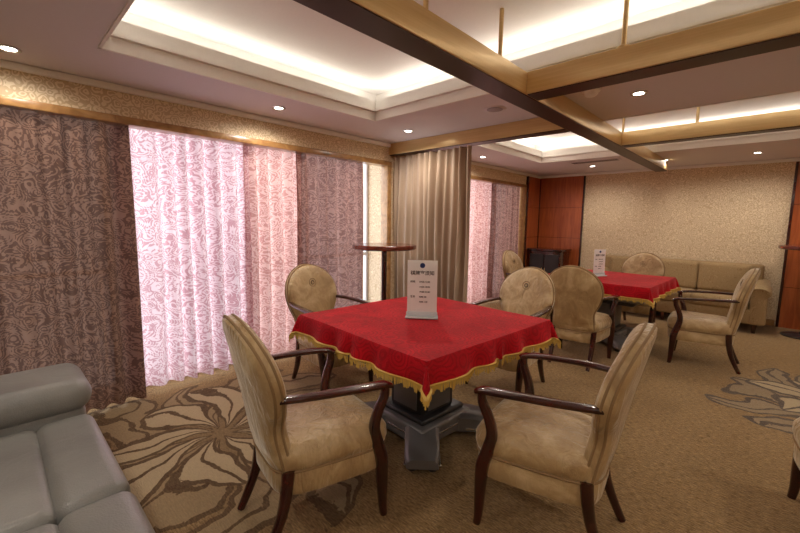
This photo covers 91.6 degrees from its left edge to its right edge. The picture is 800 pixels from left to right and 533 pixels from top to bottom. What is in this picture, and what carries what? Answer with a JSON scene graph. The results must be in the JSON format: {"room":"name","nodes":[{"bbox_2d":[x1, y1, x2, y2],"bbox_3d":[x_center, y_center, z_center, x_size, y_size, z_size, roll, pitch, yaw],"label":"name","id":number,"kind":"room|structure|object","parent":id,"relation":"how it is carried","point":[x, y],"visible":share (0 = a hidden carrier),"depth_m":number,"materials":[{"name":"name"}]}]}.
{"room":"games hall","nodes":[
{"label":"games hall","id":0,"kind":"room"},
{"bbox_2d":[0,67,526,301],"bbox_3d":[-0.575,-0.309,4.805,0.520,2.390,9.400,7,9,43],"label":"wall","id":1,"kind":"structure","parent":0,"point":[13,83],"depth_m":3.42,"materials":[{"name":"paint"}]},
{"bbox_2d":[0,107,146,413],"bbox_3d":[-2.393,0.007,2.665,0.123,2.170,1.000,7,9,43],"label":"window curtain","id":2,"kind":"object","parent":1,"relation":"hanging from","point":[70,285],"visible":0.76,"depth_m":2.72,"materials":[{"name":"fabric"}]},
{"bbox_2d":[129,128,253,385],"bbox_3d":[-1.805,-0.085,3.389,0.163,2.140,1.070,7,9,43],"label":"window curtain","id":3,"kind":"object","parent":1,"relation":"hanging from","point":[192,206],"visible":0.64,"depth_m":3.37,"materials":[{"name":"pink fabric"}]},
{"bbox_2d":[243,145,300,353],"bbox_3d":[-1.248,-0.140,3.926,0.622,2.140,0.135,-6,9,-44],"label":"window curtain","id":4,"kind":"object","parent":1,"relation":"hanging from","point":[272,173],"visible":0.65,"depth_m":3.90,"materials":[{"name":"pink fabric"}]},
{"bbox_2d":[296,154,362,308],"bbox_3d":[-0.766,-0.178,4.392,0.126,2.160,0.920,7,9,43],"label":"window curtain","id":5,"kind":"object","parent":1,"relation":"hanging from","point":[330,212],"visible":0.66,"depth_m":4.37,"materials":[{"name":"pink fabric"}]},
{"bbox_2d":[363,164,367,300],"bbox_3d":[-1.685,-0.252,4.193,0.528,2.390,4.318,7,9,43],"label":"window","id":6,"kind":"structure","parent":1,"relation":"attached to","point":[365,253],"depth_m":5.12,"materials":[{"name":"paint"}]},
{"bbox_2d":[467,180,491,302],"bbox_3d":[0.965,-0.389,6.308,0.118,2.140,1.900,7,9,43],"label":"window curtain","id":7,"kind":"object","parent":1,"relation":"hanging from","point":[480,192],"visible":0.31,"depth_m":6.69,"materials":[{"name":"pink fabric"}]},
{"bbox_2d":[487,184,519,301],"bbox_3d":[1.944,-0.474,7.236,0.096,2.160,1.000,7,9,43],"label":"window curtain","id":8,"kind":"object","parent":1,"relation":"hanging from","point":[504,222],"visible":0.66,"depth_m":7.10,"materials":[{"name":"pink fabric"}]},
{"bbox_2d":[523,176,539,267],"bbox_3d":[2.629,-0.591,7.797,0.045,2.340,0.570,7,9,43],"label":"wood wall panel","id":9,"kind":"object","parent":1,"relation":"attached to","point":[533,184],"visible":0.59,"depth_m":7.71,"materials":[{"name":"brown wood"}]},
{"bbox_2d":[0,0,799,175],"bbox_3d":[1.861,-1.382,2.376,7.180,0.376,9.400,7,9,43],"label":"ceiling","id":10,"kind":"structure","parent":0,"point":[249,56],"depth_m":2.69,"materials":[{"name":"paint"}]},
{"bbox_2d":[0,44,21,52],"bbox_3d":[-2.202,-1.225,2.189,0.112,0.008,0.112,7,9,43],"label":"recessed light","id":11,"kind":"object","parent":10,"relation":"in","point":[8,48],"visible":1,"depth_m":2.19,"materials":[{"name":"silver metal"}]},
{"bbox_2d":[272,106,285,109],"bbox_3d":[-1.023,-1.337,3.284,0.112,0.008,0.112,7,9,43],"label":"recessed light","id":12,"kind":"object","parent":10,"relation":"in","point":[273,107],"visible":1,"depth_m":3.27,"materials":[{"name":"silver metal"}]},
{"bbox_2d":[394,145,471,302],"bbox_3d":[0.344,-0.196,4.536,0.144,2.220,1.120,-5,9,-43],"label":"drape","id":13,"kind":"object","parent":10,"relation":"hanging from","point":[432,189],"visible":0.66,"depth_m":4.40,"materials":[{"name":"beige fabric"}]},
{"bbox_2d":[389,117,569,156],"bbox_3d":[0.683,-1.343,4.096,2.130,0.139,0.140,7,9,43],"label":"ceiling beam","id":14,"kind":"structure","parent":10,"relation":"attached to","point":[534,127],"depth_m":3.90,"materials":[{"name":"brown wood"}]},
{"bbox_2d":[293,0,667,171],"bbox_3d":[0.981,-1.342,2.734,0.160,0.460,8.700,7,9,43],"label":"ceiling beam","id":15,"kind":"structure","parent":10,"relation":"attached to","point":[407,26],"depth_m":2.00,"materials":[{"name":"brown wood"}]},
{"bbox_2d":[483,105,505,111],"bbox_3d":[0.789,-1.308,3.238,0.190,0.009,0.190,7,9,43],"label":"ceiling speaker","id":16,"kind":"object","parent":10,"relation":"attached to","point":[496,108],"depth_m":3.21},
{"bbox_2d":[582,88,600,97],"bbox_3d":[1.347,-1.223,2.744,0.120,0.050,0.120,7,9,43],"label":"smoke detector","id":17,"kind":"object","parent":10,"relation":"attached to","point":[591,93],"visible":0.88,"depth_m":2.71,"materials":[{"name":"white plastic"}]},
{"bbox_2d":[569,158,621,163],"bbox_3d":[2.923,-1.580,5.844,0.700,0.016,0.160,7,9,43],"label":"ceiling vent","id":18,"kind":"object","parent":10,"relation":"in","point":[611,159],"visible":1,"depth_m":5.81,"materials":[{"name":"metal"}]},
{"bbox_2d":[630,90,647,95],"bbox_3d":[1.720,-1.246,2.801,0.112,0.008,0.112,7,9,43],"label":"recessed light","id":19,"kind":"object","parent":10,"relation":"in","point":[641,92],"visible":1,"depth_m":2.79,"materials":[{"name":"silver metal"}]},
{"bbox_2d":[526,0,799,100],"bbox_3d":[2.447,-1.121,0.988,4.390,0.460,0.160,7,9,43],"label":"ceiling beam","id":20,"kind":"structure","parent":10,"relation":"attached to","point":[776,28],"depth_m":1.94,"materials":[{"name":"brown wood"}]},
{"bbox_2d":[621,107,799,147],"bbox_3d":[3.925,-1.282,2.541,4.390,0.460,0.140,7,9,43],"label":"ceiling beam","id":21,"kind":"structure","parent":10,"relation":"attached to","point":[787,120],"depth_m":3.50,"materials":[{"name":"brown wood"}]},
{"bbox_2d":[87,300,799,532],"bbox_3d":[1.828,1.222,2.679,7.180,0.100,9.400,7,9,43],"label":"floor","id":22,"kind":"structure","parent":0,"point":[703,446],"depth_m":2.41,"materials":[{"name":"carpet"}]},
{"bbox_2d":[0,363,154,532],"bbox_3d":[-1.483,0.844,1.222,2.170,0.903,1.040,7,9,43],"label":"leather sofa","id":23,"kind":"object","parent":22,"relation":"on","point":[59,473],"visible":1,"depth_m":1.58,"materials":[{"name":"grey leather"}]},
{"bbox_2d":[222,314,393,532],"bbox_3d":[-0.466,0.711,1.912,0.705,1.051,0.664,-4,8,-36],"label":"dining chair","id":24,"kind":"object","parent":22,"relation":"on","point":[305,442],"visible":1,"depth_m":1.73,"materials":[{"name":"beige fabric"}]},
{"bbox_2d":[285,264,372,381],"bbox_3d":[-0.646,0.525,3.491,0.705,1.051,0.664,7,9,41],"label":"dining chair","id":25,"kind":"object","parent":22,"relation":"on","point":[309,288],"visible":0.55,"depth_m":3.53,"materials":[{"name":"beige fabric"}]},
{"bbox_2d":[352,243,415,300],"bbox_3d":[-0.176,0.358,4.260,0.690,1.200,0.690,7,9,43],"label":"bar table","id":26,"kind":"object","parent":22,"relation":"on","point":[384,248],"visible":0.57,"depth_m":4.13,"materials":[{"name":"brown wood"}]},
{"bbox_2d":[289,297,560,471],"bbox_3d":[0.155,0.743,2.712,1.337,0.802,1.337,-5,9,-42],"label":"table","id":27,"kind":"object","parent":22,"relation":"on","point":[425,359],"visible":0.93,"depth_m":2.39,"materials":[{"name":"red fabric"}]},
{"bbox_2d":[405,260,437,319],"bbox_3d":[0.149,0.152,2.614,0.220,0.390,0.090,1,7,5],"label":"menu sign","id":28,"kind":"object","parent":27,"relation":"on","point":[422,274],"visible":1,"depth_m":2.61,"materials":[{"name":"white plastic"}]},
{"bbox_2d":[465,267,555,391],"bbox_3d":[0.996,0.548,3.473,0.705,1.051,0.664,-5,9,-42],"label":"dining chair","id":29,"kind":"object","parent":22,"relation":"on","point":[530,291],"visible":0.48,"depth_m":3.53,"materials":[{"name":"beige fabric"}]},
{"bbox_2d":[502,250,552,322],"bbox_3d":[1.848,0.304,5.666,0.705,1.051,0.664,7,9,43],"label":"dining chair","id":30,"kind":"object","parent":22,"relation":"on","point":[511,262],"visible":0.32,"depth_m":5.70,"materials":[{"name":"beige fabric"}]},
{"bbox_2d":[527,247,571,272],"bbox_3d":[2.906,0.125,7.646,0.680,0.960,0.496,7,9,43],"label":"base cabinet","id":31,"kind":"object","parent":22,"relation":"on","point":[547,259],"visible":0.54,"depth_m":7.43,"materials":[{"name":"brown wood"}]},
{"bbox_2d":[473,321,656,532],"bbox_3d":[0.769,0.732,1.865,0.705,1.051,0.664,6,8,36],"label":"dining chair","id":32,"kind":"object","parent":22,"relation":"on","point":[543,446],"visible":1,"depth_m":1.70,"materials":[{"name":"beige fabric"}]},
{"bbox_2d":[547,265,619,371],"bbox_3d":[1.892,0.485,4.115,0.664,1.051,0.705,6,9,40],"label":"dining chair","id":33,"kind":"object","parent":22,"relation":"on","point":[579,292],"visible":0.8,"depth_m":3.89,"materials":[{"name":"beige fabric"}]},
{"bbox_2d":[549,269,681,351],"bbox_3d":[2.564,0.521,4.882,1.337,0.802,1.337,-6,9,-44],"label":"table","id":34,"kind":"object","parent":22,"relation":"on","point":[633,290],"visible":0.52,"depth_m":4.43,"materials":[{"name":"red fabric"}]},
{"bbox_2d":[593,249,606,276],"bbox_3d":[2.478,-0.047,4.835,0.187,0.332,0.090,-1,7,-17],"label":"menu sign","id":35,"kind":"object","parent":34,"relation":"on","point":[599,254],"visible":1,"depth_m":4.83,"materials":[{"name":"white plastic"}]},
{"bbox_2d":[621,252,664,322],"bbox_3d":[3.370,0.338,5.540,0.705,1.051,0.664,-6,9,-44],"label":"dining chair","id":36,"kind":"object","parent":22,"relation":"on","point":[644,263],"visible":0.33,"depth_m":5.59,"materials":[{"name":"beige fabric"}]},
{"bbox_2d":[604,255,771,333],"bbox_3d":[4.250,0.348,6.129,2.320,0.900,0.834,7,9,43],"label":"fabric sofa","id":37,"kind":"object","parent":22,"relation":"on","point":[703,275],"visible":0.41,"depth_m":5.78,"materials":[{"name":"beige fabric"}]},
{"bbox_2d":[667,267,760,374],"bbox_3d":[3.249,0.506,4.082,0.705,1.051,0.664,6,9,39],"label":"dining chair","id":38,"kind":"object","parent":22,"relation":"on","point":[683,325],"visible":1,"depth_m":3.92,"materials":[{"name":"beige fabric"}]},
{"bbox_2d":[778,245,799,339],"bbox_3d":[5.333,0.335,5.066,0.690,1.200,0.690,7,9,43],"label":"bar table","id":39,"kind":"object","parent":22,"relation":"on","point":[791,334],"visible":1,"depth_m":5.10,"materials":[{"name":"brown wood"}]},
{"bbox_2d":[787,417,799,499],"bbox_3d":[2.217,0.774,1.660,0.705,1.051,0.664,5,8,33],"label":"dining chair","id":40,"kind":"object","parent":22,"relation":"on","point":[794,484],"visible":1,"depth_m":2.06,"materials":[{"name":"beige fabric"}]},
{"bbox_2d":[542,161,796,325],"bbox_3d":[5.108,-0.372,5.967,7.180,2.390,0.100,7,9,43],"label":"wall","id":41,"kind":"structure","parent":0,"point":[737,213],"depth_m":6.21,"materials":[{"name":"paper"}]},
{"bbox_2d":[0,59,799,178],"bbox_3d":[2.040,-1.157,2.229,6.680,0.045,9.400,7,9,43],"label":"trim","id":42,"kind":"structure","parent":41,"relation":"attached to","point":[6,64],"depth_m":3.37,"materials":[{"name":"paint"}]},
{"bbox_2d":[537,176,585,265],"bbox_3d":[3.145,-0.575,7.715,0.880,2.340,0.042,7,9,43],"label":"wood wall panel","id":43,"kind":"object","parent":41,"relation":"attached to","point":[562,199],"visible":0.53,"depth_m":7.61,"materials":[{"name":"brown wood"}]},
{"bbox_2d":[765,319,774,325],"bbox_3d":[4.453,0.702,6.619,2.770,0.090,0.020,7,9,43],"label":"baseboard","id":44,"kind":"structure","parent":41,"relation":"attached to","point":[770,322],"depth_m":5.70,"materials":[{"name":"brown wood"}]},
{"bbox_2d":[775,161,799,329],"bbox_3d":[5.996,-0.227,5.039,1.430,2.340,0.042,7,9,43],"label":"wood wall panel","id":45,"kind":"object","parent":41,"relation":"attached to","point":[788,311],"visible":0.91,"depth_m":5.49,"materials":[{"name":"brown wood"}]}
]}

